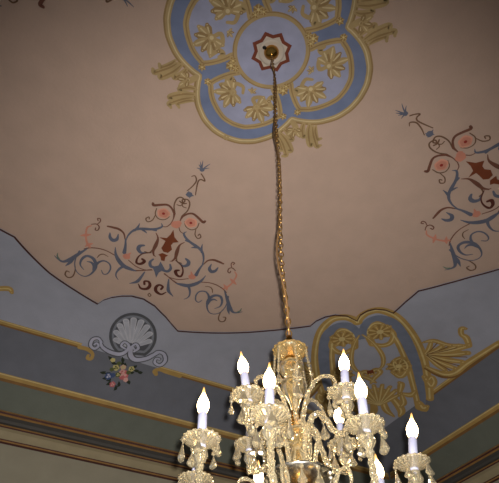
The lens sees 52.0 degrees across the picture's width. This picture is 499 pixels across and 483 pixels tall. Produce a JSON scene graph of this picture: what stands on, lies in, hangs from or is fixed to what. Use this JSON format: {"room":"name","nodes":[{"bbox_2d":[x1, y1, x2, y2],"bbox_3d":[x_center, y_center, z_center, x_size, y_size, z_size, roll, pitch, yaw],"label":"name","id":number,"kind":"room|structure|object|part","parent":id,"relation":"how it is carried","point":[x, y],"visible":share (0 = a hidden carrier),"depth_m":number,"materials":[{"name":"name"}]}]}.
{"room":"historic interior","nodes":[
{"label":"historic interior","id":0,"kind":"room"},
{"bbox_2d":[0,443,176,482],"bbox_3d":[-1.758,3.464,3.673,8.584,4.160,0.250,22,-52,-18],"label":"wall","id":1,"kind":"structure","parent":0,"point":[17,464],"depth_m":4.87,"materials":[{"name":"paint"}]},
{"bbox_2d":[0,410,265,482],"bbox_3d":[-1.678,2.006,5.073,8.091,0.265,0.133,22,-52,-18],"label":"trim","id":2,"kind":"structure","parent":1,"relation":"attached to","point":[17,430],"depth_m":5.12,"materials":[{"name":"brown wood"}]},
{"bbox_2d":[0,0,498,482],"bbox_3d":[0.224,-0.970,3.027,7.918,0.574,8.077,22,-52,-18],"label":"ceiling","id":3,"kind":"structure","parent":0,"point":[139,212],"depth_m":4.04,"materials":[{"name":"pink paint"}]},
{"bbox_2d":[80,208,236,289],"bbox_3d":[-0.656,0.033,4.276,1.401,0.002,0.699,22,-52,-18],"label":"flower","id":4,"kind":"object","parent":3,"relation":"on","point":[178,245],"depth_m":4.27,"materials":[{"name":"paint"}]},
{"bbox_2d":[177,39,435,482],"bbox_3d":[0.120,-0.216,2.129,0.555,2.911,0.616,-30,-55,24],"label":"chandelier","id":5,"kind":"object","parent":3,"relation":"hanging from","point":[274,415],"visible":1,"depth_m":1.24,"materials":[{"name":"gold metal"}]},
{"bbox_3d":[-0.011,0.566,1.094,0.238,0.108,0.020,24,-53,-20],"label":"arm","id":6,"kind":"part","parent":5,"relation":"part of","materials":[{"name":"clear glass"}]},
{"bbox_3d":[-0.107,0.472,1.117,0.033,0.056,0.033,-32,-56,25],"label":"pan knob","id":7,"kind":"part","parent":5,"relation":"part of","materials":[{"name":"clear glass"}]},
{"bbox_3d":[-0.110,0.379,1.222,0.028,0.072,0.028,21,-53,-19],"label":"bulb","id":8,"kind":"part","parent":5,"relation":"part of","materials":[{"name":"white glass"}]},
{"bbox_3d":[-0.018,0.319,1.347,0.028,0.072,0.028,17,-54,-23],"label":"bulb","id":9,"kind":"part","parent":5,"relation":"part of","materials":[{"name":"white glass"}]},
{"bbox_3d":[-0.003,0.410,1.242,0.033,0.056,0.033,4,-49,-4],"label":"pan knob","id":10,"kind":"part","parent":5,"relation":"part of","materials":[{"name":"clear glass"}]},
{"bbox_3d":[0.001,0.592,1.389,0.033,0.056,0.033,-32,-56,25],"label":"pan knob","id":11,"kind":"part","parent":5,"relation":"part of","materials":[{"name":"clear glass"}]},
{"bbox_3d":[0.026,0.660,1.462,0.028,0.072,0.028,22,-52,-18],"label":"bulb","id":12,"kind":"part","parent":5,"relation":"part of","materials":[{"name":"white glass"}]},
{"bbox_3d":[0.050,0.553,1.346,0.019,0.093,0.171,34,-57,-26],"label":"arm","id":13,"kind":"part","parent":5,"relation":"part of","materials":[{"name":"clear glass"}]},
{"bbox_3d":[0.048,0.451,1.256,0.146,0.093,0.019,31,-56,-25],"label":"arm","id":14,"kind":"part","parent":5,"relation":"part of","materials":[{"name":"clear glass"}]},
{"bbox_3d":[0.045,0.303,1.156,0.028,0.072,0.028,23,-52,-17],"label":"bulb","id":15,"kind":"part","parent":5,"relation":"part of","materials":[{"name":"white glass"}]},
{"bbox_3d":[0.042,0.396,1.051,0.033,0.056,0.033,4,-49,-4],"label":"pan knob","id":16,"kind":"part","parent":5,"relation":"part of","materials":[{"name":"clear glass"}]},
{"bbox_3d":[0.075,0.521,1.055,0.020,0.108,0.222,-14,-50,12],"label":"arm","id":17,"kind":"part","parent":5,"relation":"part of","materials":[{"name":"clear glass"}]},
{"bbox_3d":[0.079,0.523,1.274,0.037,0.135,0.013,-9,-49,7],"label":"twisted rod","id":18,"kind":"part","parent":5,"relation":"part of","materials":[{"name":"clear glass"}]},
{"bbox_3d":[0.122,-0.435,2.348,0.064,2.180,0.031,-11,-49,9],"label":"electric cord","id":19,"kind":"part","parent":5,"relation":"part of","materials":[{"name":"gold metal"}]},
{"bbox_3d":[0.127,-0.434,2.349,0.060,2.192,0.028,-2,-49,1],"label":"chain","id":20,"kind":"part","parent":5,"relation":"part of","materials":[{"name":"gold metal"}]},
{"bbox_3d":[0.092,0.494,1.248,0.013,0.135,0.037,-34,-57,26],"label":"twisted rod","id":21,"kind":"part","parent":5,"relation":"part of","materials":[{"name":"clear glass"}]},
{"bbox_3d":[0.119,0.327,1.484,0.108,0.030,0.108,22,-52,-18],"label":"dish","id":22,"kind":"part","parent":5,"relation":"part of","materials":[{"name":"brown"}]},
{"bbox_3d":[0.119,0.361,1.445,0.067,0.057,0.067,4,-49,-4],"label":"stem bulb","id":23,"kind":"part","parent":5,"relation":"part of","materials":[{"name":"brown"}]},
{"bbox_3d":[0.119,0.414,1.385,0.071,0.103,0.068,22,-52,-18],"label":"stem bulb","id":24,"kind":"part","parent":5,"relation":"part of","materials":[{"name":"brown"}]},
{"bbox_2d":[290,443,308,460],"bbox_3d":[0.120,0.537,1.245,0.064,0.080,0.064,22,-52,-18],"label":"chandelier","id":25,"kind":"object","parent":5,"relation":"on","point":[297,450],"depth_m":1.24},
{"bbox_3d":[0.120,0.568,1.210,0.164,0.030,0.164,22,-52,-18],"label":"dish","id":26,"kind":"part","parent":5,"relation":"part of","materials":[{"name":"metal"}]},
{"bbox_3d":[0.133,0.487,1.242,0.013,0.135,0.037,14,-50,-12],"label":"twisted rod","id":27,"kind":"part","parent":5,"relation":"part of","materials":[{"name":"clear glass"}]},
{"bbox_3d":[0.148,0.540,1.289,0.013,0.136,0.037,-34,-57,26],"label":"twisted rod","id":28,"kind":"part","parent":5,"relation":"part of","materials":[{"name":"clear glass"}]},
{"bbox_3d":[0.160,0.510,1.263,0.036,0.135,0.013,-9,-49,8],"label":"twisted rod","id":29,"kind":"part","parent":5,"relation":"part of","materials":[{"name":"clear glass"}]},
{"bbox_3d":[0.190,0.449,1.256,0.145,0.093,0.019,-32,-56,25],"label":"arm","id":30,"kind":"part","parent":5,"relation":"part of","materials":[{"name":"clear glass"}]},
{"bbox_3d":[0.201,0.554,1.348,0.019,0.093,0.190,-37,-58,28],"label":"arm","id":31,"kind":"part","parent":5,"relation":"part of","materials":[{"name":"clear glass"}]},
{"bbox_3d":[0.260,0.501,1.497,0.028,0.072,0.028,22,-52,-18],"label":"bulb","id":32,"kind":"part","parent":5,"relation":"part of","materials":[{"name":"white glass"}]},
{"bbox_3d":[0.249,0.312,1.349,0.028,0.072,0.028,25,-50,-14],"label":"bulb","id":33,"kind":"part","parent":5,"relation":"part of","materials":[{"name":"white glass"}]},
{"bbox_3d":[0.261,0.594,1.392,0.033,0.056,0.033,4,-49,-4],"label":"pan knob","id":34,"kind":"part","parent":5,"relation":"part of","materials":[{"name":"clear glass"}]},
{"bbox_3d":[0.238,0.404,1.244,0.033,0.056,0.033,-32,-56,25],"label":"pan knob","id":35,"kind":"part","parent":5,"relation":"part of","materials":[{"name":"clear glass"}]},
{"bbox_3d":[0.256,0.332,1.182,0.028,0.072,0.028,24,-51,-16],"label":"bulb","id":36,"kind":"part","parent":5,"relation":"part of","materials":[{"name":"white glass"}]},
{"bbox_3d":[0.249,0.425,1.077,0.033,0.056,0.033,-32,-56,25],"label":"pan knob","id":37,"kind":"part","parent":5,"relation":"part of","materials":[{"name":"clear glass"}]},
{"bbox_3d":[0.198,0.537,1.070,0.020,0.107,0.209,26,-54,-22],"label":"arm","id":38,"kind":"part","parent":5,"relation":"part of","materials":[{"name":"clear glass"}]},
{"bbox_3d":[0.353,0.620,1.410,0.028,0.072,0.028,22,-52,-18],"label":"bulb","id":39,"kind":"part","parent":5,"relation":"part of","materials":[{"name":"white glass"}]},
{"bbox_3d":[0.414,0.469,1.302,0.028,0.072,0.028,28,-48,-10],"label":"bulb","id":40,"kind":"part","parent":5,"relation":"part of","materials":[{"name":"white glass"}]},
{"bbox_3d":[0.392,0.560,1.199,0.033,0.056,0.033,-32,-56,25],"label":"pan knob","id":41,"kind":"part","parent":5,"relation":"part of","materials":[{"name":"clear glass"}]},
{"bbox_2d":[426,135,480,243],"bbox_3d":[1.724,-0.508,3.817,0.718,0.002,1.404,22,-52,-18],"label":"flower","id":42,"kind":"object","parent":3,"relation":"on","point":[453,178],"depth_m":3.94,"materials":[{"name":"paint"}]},
{"bbox_3d":[3.919,2.093,2.505,0.245,4.160,8.756,22,-52,-18],"label":"wall","id":43,"kind":"structure","parent":0,"visible":0},
{"bbox_2d":[435,444,498,482],"bbox_3d":[3.741,0.697,3.958,0.130,0.265,8.253,22,-52,-18],"label":"trim","id":44,"kind":"structure","parent":43,"relation":"attached to","point":[484,468],"depth_m":5.51,"materials":[{"name":"brown wood"}]}
]}

